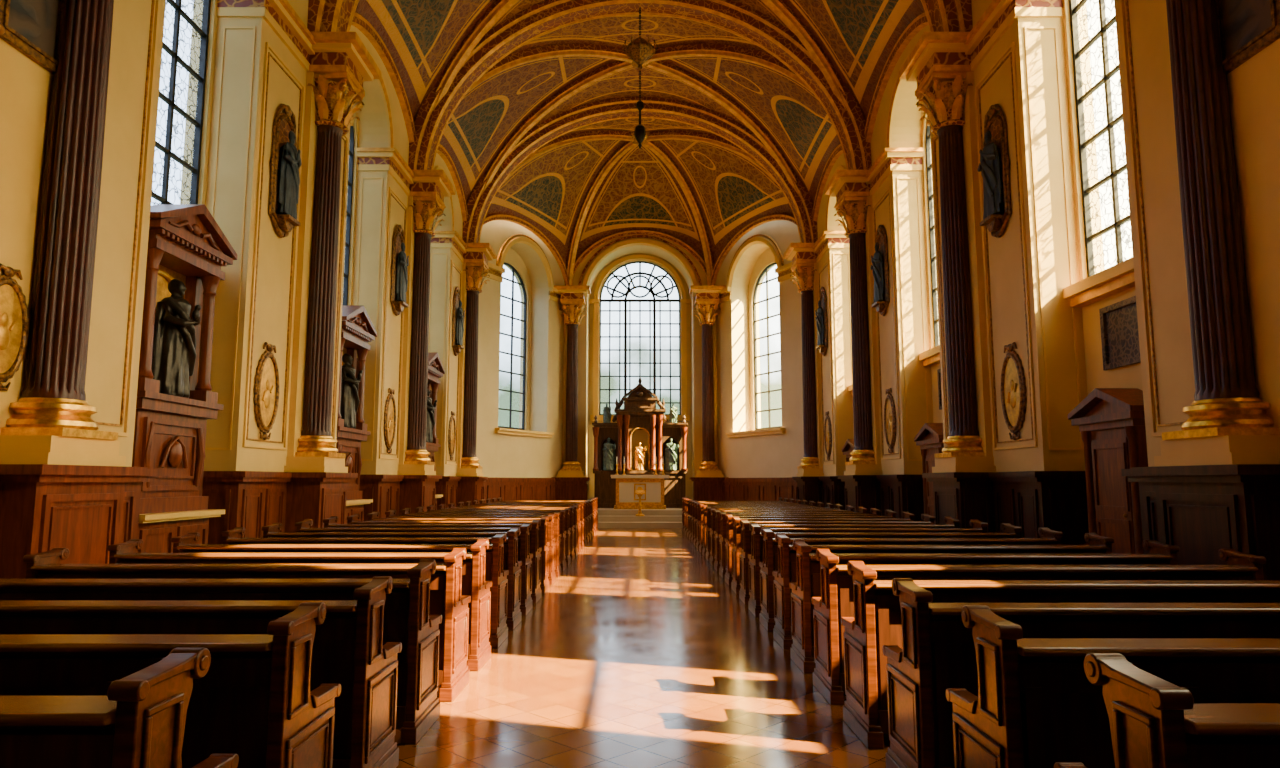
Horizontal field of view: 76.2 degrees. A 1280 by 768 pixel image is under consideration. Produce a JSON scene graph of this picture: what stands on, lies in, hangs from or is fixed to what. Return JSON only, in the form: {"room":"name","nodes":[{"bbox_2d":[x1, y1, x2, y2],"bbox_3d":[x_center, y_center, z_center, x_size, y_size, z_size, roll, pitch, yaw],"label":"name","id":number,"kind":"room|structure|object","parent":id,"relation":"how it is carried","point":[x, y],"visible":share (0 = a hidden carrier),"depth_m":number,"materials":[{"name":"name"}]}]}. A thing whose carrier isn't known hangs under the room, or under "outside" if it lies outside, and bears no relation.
{"room":"house of worship","nodes":[
{"label":"house of worship","id":0,"kind":"room"},
{"bbox_2d":[85,0,462,475],"bbox_3d":[-5.850,-4.007,10.849,0.940,13.500,29.600,0,-7,0],"label":"wall","id":1,"kind":"structure","parent":0,"point":[131,18],"depth_m":11.42,"materials":[{"name":"beige paint"}]},
{"bbox_2d":[151,0,210,204],"bbox_3d":[-6.120,-4.280,10.378,0.080,5.250,2.180,0,-7,0],"label":"window","id":2,"kind":"structure","parent":1,"relation":"in","point":[203,31],"depth_m":10.95,"materials":[{"name":"glass"}]},
{"bbox_2d":[0,0,467,467],"bbox_3d":[-5.710,-2.458,10.665,1.020,6.660,29.600,0,-7,0],"label":"trim","id":3,"kind":"structure","parent":1,"relation":"attached to","point":[25,86],"depth_m":11.60,"materials":[{"name":"gold metal"}]},
{"bbox_2d":[253,342,278,439],"bbox_3d":[-5.349,0.108,11.719,0.070,1.392,0.751,0,-7,0],"label":"wall medallion","id":4,"kind":"object","parent":1,"relation":"attached to","point":[266,386],"visible":1,"depth_m":11.68,"materials":[{"name":"gold metal"}]},
{"bbox_2d":[268,104,300,237],"bbox_3d":[-5.259,-3.197,12.243,0.240,2.060,0.836,0,-7,0],"label":"wall niche","id":5,"kind":"object","parent":1,"relation":"attached to","point":[283,224],"visible":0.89,"depth_m":12.03,"materials":[{"name":"metal"}]},
{"bbox_2d":[278,130,301,219],"bbox_3d":[-5.225,-3.144,12.239,0.226,1.368,0.522,-1,-7,7],"label":"statue","id":6,"kind":"object","parent":5,"relation":"in","point":[289,179],"visible":0.96,"depth_m":12.10,"materials":[{"name":"stone"}]},
{"bbox_2d":[121,469,460,552],"bbox_3d":[-5.625,1.856,9.850,0.890,1.620,30.580,0,-7,0],"label":"wall paneling","id":7,"kind":"structure","parent":1,"relation":"attached to","point":[251,500],"depth_m":11.13,"materials":[{"name":"brown wood"}]},
{"bbox_2d":[342,126,353,304],"bbox_3d":[-6.120,-3.595,16.137,0.080,5.250,2.180,0,-7,0],"label":"window","id":8,"kind":"structure","parent":1,"relation":"in","point":[351,148],"depth_m":17.12,"materials":[{"name":"glass"}]},
{"bbox_2d":[384,388,395,453],"bbox_3d":[-5.349,0.793,17.479,0.070,1.392,0.751,0,-7,0],"label":"wall medallion","id":9,"kind":"object","parent":1,"relation":"attached to","point":[390,407],"visible":1,"depth_m":17.42,"materials":[{"name":"gold metal"}]},
{"bbox_2d":[390,225,407,315],"bbox_3d":[-5.259,-2.512,18.003,0.240,2.060,0.836,0,-7,0],"label":"wall niche","id":10,"kind":"object","parent":1,"relation":"attached to","point":[398,236],"visible":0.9,"depth_m":17.78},
{"bbox_2d":[396,242,408,302],"bbox_3d":[-5.225,-2.460,17.998,0.226,1.368,0.522,-1,-7,7],"label":"statue","id":11,"kind":"object","parent":10,"relation":"in","point":[402,271],"visible":0.96,"depth_m":17.85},
{"bbox_2d":[452,287,463,355],"bbox_3d":[-5.259,-1.827,23.762,0.240,2.060,0.836,0,-7,0],"label":"wall niche","id":12,"kind":"object","parent":1,"relation":"attached to","point":[456,348],"visible":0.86,"depth_m":23.50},
{"bbox_2d":[351,12,928,284],"bbox_3d":[0.000,-6.658,13.707,10.760,2.461,34.750,0,-7,0],"label":"trim","id":13,"kind":"structure","parent":1,"relation":"attached to","point":[358,21],"depth_m":21.27,"materials":[{"name":"gold metal"}]},
{"bbox_2d":[476,220,564,477],"bbox_3d":[-4.532,-1.931,28.317,1.050,13.500,6.938,-3,-8,27],"label":"wall","id":14,"kind":"structure","parent":0,"point":[500,455],"depth_m":29.16,"materials":[{"name":"paint"}]},
{"bbox_2d":[498,262,526,429],"bbox_3d":[-4.729,-1.366,28.578,0.080,5.960,2.500,-3,-8,27],"label":"window","id":15,"kind":"structure","parent":14,"relation":"in","point":[521,283],"depth_m":29.17,"materials":[{"name":"glass"}]},
{"bbox_2d":[483,478,556,502],"bbox_3d":[-4.021,3.947,27.352,0.140,1.600,5.738,-3,-8,27],"label":"baseboard","id":16,"kind":"structure","parent":14,"relation":"attached to","point":[509,489],"depth_m":27.36,"materials":[{"name":"brown wood"}]},
{"bbox_2d":[486,234,560,437],"bbox_3d":[-3.985,-1.745,28.011,0.220,7.020,5.738,-3,-8,27],"label":"trim","id":17,"kind":"structure","parent":14,"relation":"attached to","point":[496,272],"depth_m":27.90,"materials":[{"name":"metal"}]},
{"bbox_2d":[355,0,924,265],"bbox_3d":[0.000,-7.827,13.871,10.760,4.800,34.700,0,-7,0],"label":"ceiling","id":18,"kind":"structure","parent":0,"point":[548,191],"depth_m":23.32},
{"bbox_2d":[433,0,846,285],"bbox_3d":[0.000,-7.849,13.863,10.990,4.859,34.990,0,-7,0],"label":"trim","id":19,"kind":"structure","parent":18,"relation":"attached to","point":[499,7],"depth_m":23.33,"materials":[{"name":"gold metal"}]},
{"bbox_2d":[622,10,657,69],"bbox_3d":[-0.001,-8.406,19.831,0.867,1.617,0.868,0,-7,0],"label":"hanging lamp","id":20,"kind":"object","parent":18,"relation":"hanging from","point":[639,50],"visible":1,"depth_m":19.61,"materials":[{"name":"metal"}]},
{"bbox_2d":[573,237,706,499],"bbox_3d":[0.000,-1.566,31.379,6.700,13.500,1.550,0,-7,0],"label":"wall","id":21,"kind":"structure","parent":0,"point":[585,457],"depth_m":31.09,"materials":[{"name":"paint"}]},
{"bbox_2d":[599,261,680,414],"bbox_3d":[0.000,-1.806,31.987,3.260,6.240,0.080,0,-7,0],"label":"window","id":22,"kind":"structure","parent":21,"relation":"in","point":[629,290],"depth_m":32.02,"materials":[{"name":"glass"}]},
{"bbox_2d":[578,235,701,420],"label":"trim","id":23,"kind":"structure","parent":21,"relation":"in","point":[596,301],"depth_m":31.50,"materials":[{"name":"metal"}]},
{"bbox_2d":[394,528,889,767],"bbox_3d":[0.000,3.160,13.320,13.000,0.150,36.400,0,-7,0],"label":"floor","id":24,"kind":"structure","parent":0,"point":[639,654],"depth_m":6.05,"materials":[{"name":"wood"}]},
{"bbox_2d":[0,0,147,578],"bbox_3d":[-5.103,-1.952,7.382,1.146,8.600,1.380,0,-7,0],"label":"column","id":25,"kind":"structure","parent":24,"relation":"on","point":[63,479],"depth_m":7.10,"materials":[{"name":"brown stone"}]},
{"bbox_2d":[0,263,29,390],"bbox_3d":[-5.256,-0.462,6.742,0.052,1.044,0.563,0,-7,0],"label":"wall medallion","id":26,"kind":"object","parent":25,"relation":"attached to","point":[14,319],"visible":1,"depth_m":6.82,"materials":[{"name":"gold metal"}]},
{"bbox_2d":[0,0,63,73],"bbox_3d":[-5.240,-3.775,7.125,0.079,1.940,0.818,0,-7,0],"label":"framed painting","id":27,"kind":"object","parent":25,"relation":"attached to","point":[29,26],"visible":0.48,"depth_m":7.08},
{"bbox_2d":[0,647,238,767],"bbox_3d":[-2.780,1.269,2.303,3.020,1.004,0.590,0,-7,0],"label":"pew","id":28,"kind":"object","parent":24,"relation":"on","point":[140,721],"visible":1,"depth_m":2.11,"materials":[{"name":"brown wood"}]},
{"bbox_2d":[0,602,340,767],"bbox_3d":[-2.780,1.375,3.197,3.020,1.004,0.590,0,-7,0],"label":"pew","id":29,"kind":"object","parent":24,"relation":"on","point":[254,701],"visible":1,"depth_m":3.00,"materials":[{"name":"brown wood"}]},
{"bbox_2d":[132,204,237,552],"bbox_3d":[-5.590,0.209,9.723,0.600,4.860,1.763,0,-7,0],"label":"altar","id":30,"kind":"object","parent":24,"relation":"on","point":[186,244],"visible":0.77,"depth_m":9.70,"materials":[{"name":"brown wood"}]},
{"bbox_2d":[151,279,200,397],"bbox_3d":[-5.567,-0.545,9.820,0.509,1.459,0.602,0,-7,0],"label":"statue","id":31,"kind":"object","parent":30,"relation":"on","point":[174,355],"visible":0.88,"depth_m":9.66,"materials":[{"name":"brown metal"}]},
{"bbox_2d":[0,576,401,767],"bbox_3d":[-2.780,1.481,4.090,3.020,1.004,0.590,0,-7,0],"label":"pew","id":32,"kind":"object","parent":24,"relation":"on","point":[348,650],"visible":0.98,"depth_m":3.89,"materials":[{"name":"brown wood"}]},
{"bbox_2d":[0,560,441,744],"bbox_3d":[-2.780,1.587,4.984,3.020,1.004,0.590,0,-7,0],"label":"pew","id":33,"kind":"object","parent":24,"relation":"on","point":[407,620],"visible":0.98,"depth_m":4.79,"materials":[{"name":"brown wood"}]},
{"bbox_2d":[23,548,470,701],"bbox_3d":[-2.780,1.694,5.878,3.020,1.004,0.590,0,-7,0],"label":"pew","id":34,"kind":"object","parent":24,"relation":"on","point":[446,599],"visible":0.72,"depth_m":5.68,"materials":[{"name":"brown wood"}]},
{"bbox_2d":[107,539,491,670],"bbox_3d":[-2.780,1.800,6.772,3.020,1.004,0.590,0,-7,0],"label":"pew","id":35,"kind":"object","parent":24,"relation":"on","point":[474,584],"visible":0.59,"depth_m":6.58,"materials":[{"name":"brown wood"}]},
{"bbox_2d":[284,32,380,531],"bbox_3d":[-5.103,-1.267,13.142,1.146,8.600,1.380,0,-7,0],"label":"column","id":36,"kind":"structure","parent":24,"relation":"on","point":[340,64],"depth_m":13.03,"materials":[{"name":"brown stone"}]},
{"bbox_2d":[171,532,508,647],"bbox_3d":[-2.780,1.906,7.665,3.020,1.004,0.592,0,-7,0],"label":"pew","id":37,"kind":"object","parent":24,"relation":"on","point":[494,572],"visible":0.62,"depth_m":7.47,"materials":[{"name":"brown wood"}]},
{"bbox_2d":[336,305,376,523],"bbox_3d":[-5.590,0.894,15.483,0.600,4.860,1.763,0,-7,0],"label":"altar","id":38,"kind":"object","parent":24,"relation":"on","point":[357,328],"visible":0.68,"depth_m":15.71,"materials":[{"name":"brown wood"}]},
{"bbox_2d":[340,353,362,428],"bbox_3d":[-5.567,0.139,15.579,0.509,1.459,0.602,0,-7,0],"label":"statue","id":39,"kind":"object","parent":38,"relation":"on","point":[349,402],"visible":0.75,"depth_m":15.43,"materials":[{"name":"brown metal"}]},
{"bbox_2d":[221,527,521,629],"bbox_3d":[-2.780,2.012,8.558,3.020,1.004,0.592,0,-7,0],"label":"pew","id":40,"kind":"object","parent":24,"relation":"on","point":[511,563],"visible":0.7,"depth_m":8.36,"materials":[{"name":"brown wood"}]},
{"bbox_2d":[262,523,532,614],"bbox_3d":[-2.780,2.119,9.452,3.020,1.004,0.592,0,-7,0],"label":"pew","id":41,"kind":"object","parent":24,"relation":"on","point":[270,531],"visible":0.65,"depth_m":9.25,"materials":[{"name":"brown wood"}]},
{"bbox_2d":[295,519,541,602],"bbox_3d":[-2.780,2.225,10.346,3.020,1.004,0.592,0,-7,0],"label":"pew","id":42,"kind":"object","parent":24,"relation":"on","point":[303,526],"visible":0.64,"depth_m":10.12,"materials":[{"name":"brown wood"}]},
{"bbox_2d":[397,170,455,515],"bbox_3d":[-5.103,-0.583,18.901,1.146,8.600,1.380,0,-7,0],"label":"column","id":43,"kind":"structure","parent":24,"relation":"on","point":[429,189],"depth_m":18.79,"materials":[{"name":"brown stone"}]},
{"bbox_2d":[426,352,444,509],"bbox_3d":[-5.590,1.579,21.242,0.600,4.860,1.763,0,-7,0],"label":"altar","id":44,"kind":"object","parent":24,"relation":"on","point":[436,370],"visible":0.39,"depth_m":21.71,"materials":[{"name":"brown wood"}]},
{"bbox_2d":[426,388,436,442],"bbox_3d":[-5.567,0.824,21.339,0.509,1.459,0.602,0,-7,0],"label":"statue","id":45,"kind":"object","parent":44,"relation":"on","point":[430,422],"visible":0.38,"depth_m":21.23,"materials":[{"name":"stone"}]},
{"bbox_2d":[323,516,549,592],"bbox_3d":[-2.780,2.331,11.239,3.020,1.004,0.592,0,-7,0],"label":"pew","id":46,"kind":"object","parent":24,"relation":"on","point":[330,522],"visible":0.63,"depth_m":11.04,"materials":[{"name":"brown wood"}]},
{"bbox_2d":[347,514,555,584],"bbox_3d":[-2.780,2.437,12.133,3.020,1.004,0.592,0,-7,0],"label":"pew","id":47,"kind":"object","parent":24,"relation":"on","point":[353,519],"visible":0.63,"depth_m":11.90,"materials":[{"name":"brown wood"}]},
{"bbox_2d":[367,511,561,577],"bbox_3d":[-2.780,2.543,13.027,3.020,1.004,0.592,0,-7,0],"label":"pew","id":48,"kind":"object","parent":24,"relation":"on","point":[372,516],"visible":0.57,"depth_m":12.80,"materials":[{"name":"brown wood"}]},
{"bbox_2d":[385,509,566,570],"bbox_3d":[-2.780,2.650,13.921,3.020,1.004,0.592,0,-7,0],"label":"pew","id":49,"kind":"object","parent":24,"relation":"on","point":[389,514],"visible":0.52,"depth_m":13.68,"materials":[{"name":"brown wood"}]},
{"bbox_2d":[456,243,496,505],"bbox_3d":[-5.103,0.102,24.660,1.146,8.600,1.380,0,-7,0],"label":"column","id":50,"kind":"structure","parent":24,"relation":"on","point":[477,256],"depth_m":24.55,"materials":[{"name":"brown stone"}]},
{"bbox_2d":[401,508,570,565],"bbox_3d":[-2.780,2.756,14.814,3.020,1.004,0.592,0,-7,0],"label":"pew","id":51,"kind":"object","parent":24,"relation":"on","point":[405,512],"visible":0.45,"depth_m":14.57,"materials":[{"name":"brown wood"}]},
{"bbox_2d":[414,506,574,560],"bbox_3d":[-2.780,2.862,15.708,3.020,1.004,0.592,0,-7,0],"label":"pew","id":52,"kind":"object","parent":24,"relation":"on","point":[419,509],"visible":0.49,"depth_m":15.47,"materials":[{"name":"brown wood"}]},
{"bbox_2d":[427,505,577,555],"bbox_3d":[-2.780,2.969,16.602,3.020,1.004,0.592,0,-7,0],"label":"pew","id":53,"kind":"object","parent":24,"relation":"on","point":[430,508],"visible":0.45,"depth_m":16.36,"materials":[{"name":"brown wood"}]},
{"bbox_2d":[448,503,583,548],"bbox_3d":[-2.780,3.181,18.389,3.020,1.004,0.592,0,-7,0],"label":"pew","id":54,"kind":"object","parent":24,"relation":"on","point":[451,505],"visible":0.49,"depth_m":18.15,"materials":[{"name":"brown wood"}]},
{"bbox_2d":[551,286,590,500],"bbox_3d":[-2.500,0.731,29.946,1.380,8.600,1.146,0,-7,0],"label":"column","id":55,"kind":"structure","parent":24,"relation":"on","point":[571,484],"depth_m":29.82,"materials":[{"name":"brown stone"}]},
{"bbox_2d":[456,265,823,472],"bbox_3d":[0.000,0.482,27.435,11.600,8.500,6.600,0,-7,0],"label":"piers","id":56,"kind":"object","parent":24,"relation":"on","point":[565,326],"visible":0.03,"depth_m":30.19,"materials":[{"name":"paint"}]},
{"bbox_2d":[598,508,682,527],"bbox_3d":[0.000,4.541,27.859,3.580,0.540,3.800,0,-7,0],"label":"steps","id":57,"kind":"structure","parent":24,"relation":"on","point":[607,517],"depth_m":26.35,"materials":[{"name":"stone"}]},
{"bbox_2d":[592,377,687,507],"bbox_3d":[0.000,2.078,29.420,3.440,4.720,0.780,0,-7,0],"label":"reredos","id":58,"kind":"object","parent":57,"relation":"on","point":[639,420],"visible":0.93,"depth_m":29.20,"materials":[{"name":"brown wood"}]},
{"bbox_2d":[602,438,615,470],"bbox_3d":[-1.103,2.503,29.174,0.493,1.183,0.418,0,-7,0],"label":"statue","id":59,"kind":"object","parent":58,"relation":"on","point":[609,456],"visible":1,"depth_m":29.09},
{"bbox_2d":[665,438,678,470],"bbox_3d":[1.137,2.503,29.174,0.493,1.183,0.418,0,-7,0],"label":"statue","id":60,"kind":"object","parent":58,"relation":"on","point":[671,453],"visible":1,"depth_m":29.09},
{"bbox_2d":[611,475,668,508],"bbox_3d":[0.000,3.708,28.053,2.000,1.160,0.910,0,-7,0],"label":"altar","id":61,"kind":"object","parent":57,"relation":"on","point":[626,485],"visible":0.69,"depth_m":27.68,"materials":[{"name":"stone"}]},
{"bbox_2d":[689,286,728,500],"bbox_3d":[2.500,0.731,29.946,1.380,8.600,1.146,0,-7,0],"label":"column","id":62,"kind":"structure","parent":24,"relation":"on","point":[708,484],"depth_m":29.82,"materials":[{"name":"brown stone"}]},
{"bbox_2d":[696,503,832,548],"bbox_3d":[2.780,3.172,18.310,3.020,1.004,0.592,0,-7,0],"label":"pew","id":63,"kind":"object","parent":24,"relation":"on","point":[828,505],"visible":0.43,"depth_m":18.14,"materials":[{"name":"brown wood"}]},
{"bbox_2d":[702,505,853,556],"bbox_3d":[2.780,2.959,16.522,3.020,1.004,0.592,0,-7,0],"label":"pew","id":64,"kind":"object","parent":24,"relation":"on","point":[849,508],"visible":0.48,"depth_m":16.30,"materials":[{"name":"brown wood"}]},
{"bbox_2d":[706,506,866,560],"bbox_3d":[2.780,2.853,15.629,3.020,1.004,0.592,0,-7,0],"label":"pew","id":65,"kind":"object","parent":24,"relation":"on","point":[860,509],"visible":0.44,"depth_m":15.39,"materials":[{"name":"brown wood"}]},
{"bbox_2d":[709,508,880,565],"bbox_3d":[2.780,2.747,14.735,3.020,1.004,0.592,0,-7,0],"label":"pew","id":66,"kind":"object","parent":24,"relation":"on","point":[875,512],"visible":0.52,"depth_m":14.49,"materials":[{"name":"brown wood"}]},
{"bbox_2d":[783,243,823,505],"bbox_3d":[5.103,0.102,24.660,1.146,8.600,1.380,0,-7,0],"label":"column","id":67,"kind":"structure","parent":24,"relation":"on","point":[802,256],"depth_m":24.55,"materials":[{"name":"brown stone"}]},
{"bbox_2d":[714,510,895,571],"bbox_3d":[2.780,2.640,13.841,3.020,1.004,0.592,0,-7,0],"label":"pew","id":68,"kind":"object","parent":24,"relation":"on","point":[890,514],"visible":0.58,"depth_m":13.60,"materials":[{"name":"brown wood"}]},
{"bbox_2d":[719,512,913,577],"bbox_3d":[2.780,2.534,12.947,3.020,1.004,0.592,0,-7,0],"label":"pew","id":69,"kind":"object","parent":24,"relation":"on","point":[907,516],"visible":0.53,"depth_m":12.72,"materials":[{"name":"brown wood"}]},
{"bbox_2d":[725,514,934,585],"bbox_3d":[2.780,2.428,12.054,3.020,1.004,0.592,0,-7,0],"label":"pew","id":70,"kind":"object","parent":24,"relation":"on","point":[927,518],"visible":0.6,"depth_m":11.83,"materials":[{"name":"brown wood"}]},
{"bbox_2d":[731,516,958,593],"bbox_3d":[2.780,2.322,11.160,3.020,1.004,0.592,0,-7,0],"label":"pew","id":71,"kind":"object","parent":24,"relation":"on","point":[950,522],"visible":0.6,"depth_m":10.95,"materials":[{"name":"brown wood"}]},
{"bbox_2d":[824,170,882,515],"bbox_3d":[5.103,-0.583,18.901,1.146,8.600,1.380,0,-7,0],"label":"column","id":72,"kind":"structure","parent":24,"relation":"on","point":[850,189],"depth_m":18.79,"materials":[{"name":"brown stone"}]},
{"bbox_2d":[739,520,987,603],"bbox_3d":[2.780,2.215,10.266,3.020,1.004,0.592,0,-7,0],"label":"pew","id":73,"kind":"object","parent":24,"relation":"on","point":[978,527],"visible":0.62,"depth_m":10.04,"materials":[{"name":"brown wood"}]},
{"bbox_2d":[748,523,1021,616],"bbox_3d":[2.780,2.109,9.373,3.020,1.004,0.592,0,-7,0],"label":"pew","id":74,"kind":"object","parent":24,"relation":"on","point":[1010,531],"visible":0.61,"depth_m":9.15,"materials":[{"name":"brown wood"}]},
{"bbox_2d":[759,528,1062,630],"bbox_3d":[2.780,2.003,8.479,3.020,1.004,0.592,0,-7,0],"label":"pew","id":75,"kind":"object","parent":24,"relation":"on","point":[1050,537],"visible":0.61,"depth_m":8.26,"materials":[{"name":"brown wood"}]},
{"bbox_2d":[914,423,943,523],"bbox_3d":[5.640,2.017,15.269,0.500,2.580,1.320,0,-7,0],"label":"confessional","id":76,"kind":"object","parent":24,"relation":"on","point":[929,438],"visible":0.27,"depth_m":15.47,"materials":[{"name":"brown wood"}]},
{"bbox_2d":[772,533,1113,649],"bbox_3d":[2.780,1.897,7.585,3.020,1.004,0.592,0,-7,0],"label":"pew","id":77,"kind":"object","parent":24,"relation":"on","point":[786,573],"visible":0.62,"depth_m":7.39,"materials":[{"name":"brown wood"}]},
{"bbox_2d":[899,32,995,532],"bbox_3d":[5.103,-1.267,13.142,1.146,8.600,1.380,0,-7,0],"label":"column","id":78,"kind":"structure","parent":24,"relation":"on","point":[939,64],"depth_m":13.03,"materials":[{"name":"brown stone"}]},
{"bbox_2d":[789,540,1179,673],"bbox_3d":[2.780,1.790,6.692,3.020,1.004,0.590,0,-7,0],"label":"pew","id":79,"kind":"object","parent":24,"relation":"on","point":[807,586],"visible":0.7,"depth_m":6.50,"materials":[{"name":"brown wood"}]},
{"bbox_2d":[811,549,1265,704],"bbox_3d":[2.780,1.684,5.798,3.020,1.004,0.590,0,-7,0],"label":"pew","id":80,"kind":"object","parent":24,"relation":"on","point":[836,601],"visible":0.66,"depth_m":5.60,"materials":[{"name":"brown wood"}]},
{"bbox_2d":[841,561,1279,748],"bbox_3d":[2.780,1.578,4.905,3.020,1.004,0.590,0,-7,0],"label":"pew","id":81,"kind":"object","parent":24,"relation":"on","point":[876,622],"visible":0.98,"depth_m":4.71,"materials":[{"name":"brown wood"}]},
{"bbox_2d":[882,578,1279,767],"bbox_3d":[2.780,1.472,4.011,3.020,1.004,0.590,0,-7,0],"label":"pew","id":82,"kind":"object","parent":24,"relation":"on","point":[938,653],"visible":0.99,"depth_m":3.81,"materials":[{"name":"brown wood"}]},
{"bbox_2d":[1068,388,1147,553],"bbox_3d":[5.640,1.332,9.509,0.500,2.580,1.320,0,-7,0],"label":"confessional","id":83,"kind":"object","parent":24,"relation":"on","point":[1110,421],"visible":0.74,"depth_m":9.46,"materials":[{"name":"brown wood"}]},
{"bbox_2d":[946,605,1279,767],"bbox_3d":[2.780,1.365,3.117,3.020,1.004,0.590,0,-7,0],"label":"pew","id":84,"kind":"object","parent":24,"relation":"on","point":[1036,705],"visible":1,"depth_m":2.92,"materials":[{"name":"brown wood"}]},
{"bbox_2d":[1054,653,1279,767],"bbox_3d":[2.780,1.259,2.224,3.020,1.004,0.590,0,-7,0],"label":"pew","id":85,"kind":"object","parent":24,"relation":"on","point":[1155,722],"visible":1,"depth_m":2.05,"materials":[{"name":"brown wood"}]},
{"bbox_2d":[1132,0,1279,579],"bbox_3d":[5.103,-1.952,7.382,1.146,8.600,1.380,0,-7,0],"label":"column","id":86,"kind":"structure","parent":24,"relation":"on","point":[1216,479],"depth_m":7.10,"materials":[{"name":"brown stone"}]},
{"bbox_2d":[715,220,803,477],"bbox_3d":[4.532,-1.931,28.317,1.050,13.500,6.938,3,-8,-27],"label":"wall","id":87,"kind":"structure","parent":0,"point":[774,455],"depth_m":29.16,"materials":[{"name":"paint"}]},
{"bbox_2d":[719,234,793,437],"bbox_3d":[3.985,-1.745,28.011,0.220,7.020,5.738,3,-8,-27],"label":"trim","id":88,"kind":"structure","parent":87,"relation":"attached to","point":[783,272],"depth_m":27.90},
{"bbox_2d":[723,478,796,502],"bbox_3d":[4.021,3.947,27.352,0.140,1.600,5.738,3,-8,-27],"label":"baseboard","id":89,"kind":"structure","parent":87,"relation":"attached to","point":[736,489],"depth_m":27.36,"materials":[{"name":"brown wood"}]},
{"bbox_2d":[753,262,781,429],"bbox_3d":[4.729,-1.366,28.578,0.080,5.960,2.500,3,-8,-27],"label":"window","id":90,"kind":"structure","parent":87,"relation":"in","point":[758,283],"depth_m":29.17,"materials":[{"name":"glass"}]},
{"bbox_2d":[817,0,1194,475],"bbox_3d":[5.850,-4.007,10.849,0.940,13.500,29.600,0,-7,0],"label":"wall","id":91,"kind":"structure","parent":0,"point":[1148,18],"depth_m":11.37,"materials":[{"name":"beige paint"}]},
{"bbox_2d":[408,0,871,169],"bbox_3d":[0.000,-7.180,19.685,10.960,4.913,0.960,0,-7,0],"label":"ceiling arch","id":92,"kind":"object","parent":91,"relation":"attached to","point":[540,19],"depth_m":19.51,"materials":[{"name":"gold metal"}]},
{"bbox_2d":[462,97,817,242],"bbox_3d":[0.000,-6.495,25.445,10.960,4.913,0.960,0,-7,0],"label":"trim","id":93,"kind":"structure","parent":91,"relation":"attached to","point":[478,204],"depth_m":25.25,"materials":[{"name":"gold metal"}]},
{"bbox_2d":[307,0,972,31],"bbox_3d":[0.000,-7.864,13.926,10.960,4.913,0.960,0,-7,0],"label":"trim","id":94,"kind":"structure","parent":91,"relation":"attached to","point":[323,15],"depth_m":13.37,"materials":[{"name":"gold metal"}]},
{"bbox_2d":[816,287,827,355],"bbox_3d":[5.259,-1.827,23.762,0.240,2.060,0.836,0,-7,0],"label":"wall niche","id":95,"kind":"object","parent":91,"relation":"attached to","point":[822,348],"visible":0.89,"depth_m":23.50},
{"bbox_2d":[872,225,889,315],"bbox_3d":[5.259,-2.512,18.003,0.240,2.060,0.836,0,-7,0],"label":"wall niche","id":96,"kind":"object","parent":91,"relation":"attached to","point":[881,236],"visible":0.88,"depth_m":17.78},
{"bbox_2d":[871,242,883,302],"bbox_3d":[5.225,-2.460,17.994,0.226,1.368,0.522,-1,-7,7],"label":"statue","id":97,"kind":"object","parent":96,"relation":"in","point":[878,271],"visible":0.92,"depth_m":17.82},
{"bbox_2d":[884,388,895,453],"bbox_3d":[5.349,0.793,17.479,0.070,1.392,0.751,0,-7,0],"label":"wall medallion","id":98,"kind":"object","parent":91,"relation":"attached to","point":[889,407],"visible":1,"depth_m":17.42,"materials":[{"name":"gold metal"}]},
{"bbox_2d":[926,126,938,346],"bbox_3d":[6.120,-3.446,16.120,0.080,5.550,2.180,0,-7,0],"label":"window","id":99,"kind":"structure","parent":91,"relation":"in","point":[928,148],"depth_m":17.07,"materials":[{"name":"glass"}]},
{"bbox_2d":[819,469,1158,553],"bbox_3d":[5.625,1.856,9.850,0.890,1.620,30.580,0,-7,0],"label":"wall paneling","id":100,"kind":"structure","parent":91,"relation":"attached to","point":[1031,501],"depth_m":10.91,"materials":[{"name":"brown wood"}]},
{"bbox_2d":[979,104,1011,237],"bbox_3d":[5.259,-3.197,12.243,0.240,2.060,0.836,0,-7,0],"label":"wall niche","id":101,"kind":"object","parent":91,"relation":"attached to","point":[996,224],"visible":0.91,"depth_m":12.03,"materials":[{"name":"metal"}]},
{"bbox_2d":[977,130,1001,219],"bbox_3d":[5.225,-3.145,12.235,0.226,1.368,0.522,-1,-7,7],"label":"statue","id":102,"kind":"object","parent":101,"relation":"in","point":[990,169],"visible":0.98,"depth_m":12.08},
{"bbox_2d":[1001,342,1026,439],"bbox_3d":[5.349,0.108,11.719,0.070,1.392,0.751,0,-7,0],"label":"wall medallion","id":103,"kind":"object","parent":91,"relation":"attached to","point":[1013,387],"visible":1,"depth_m":11.68,"materials":[{"name":"gold metal"}]},
{"bbox_2d":[812,0,1279,467],"bbox_3d":[5.710,-2.458,10.665,1.020,6.660,29.600,0,-7,0],"label":"trim","id":104,"kind":"structure","parent":91,"relation":"attached to","point":[1253,86],"depth_m":11.38,"materials":[{"name":"gold metal"}]},
{"bbox_2d":[1069,0,1132,277],"bbox_3d":[6.120,-4.131,10.360,0.080,5.550,2.180,0,-7,0],"label":"window","id":105,"kind":"structure","parent":91,"relation":"in","point":[1074,6],"depth_m":10.92,"materials":[{"name":"glass"}]},
{"bbox_2d":[1099,296,1140,369],"bbox_3d":[5.983,-0.640,9.945,0.070,0.800,1.160,0,-7,0],"label":"relief plaque","id":106,"kind":"object","parent":91,"relation":"attached to","point":[1118,321],"visible":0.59,"depth_m":10.17,"materials":[{"name":"stone"}]},
{"bbox_2d":[1216,0,1279,73],"bbox_3d":[5.240,-3.775,7.125,0.079,1.940,0.818,0,-7,0],"label":"framed painting","id":107,"kind":"object","parent":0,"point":[1248,26],"visible":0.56,"depth_m":7.08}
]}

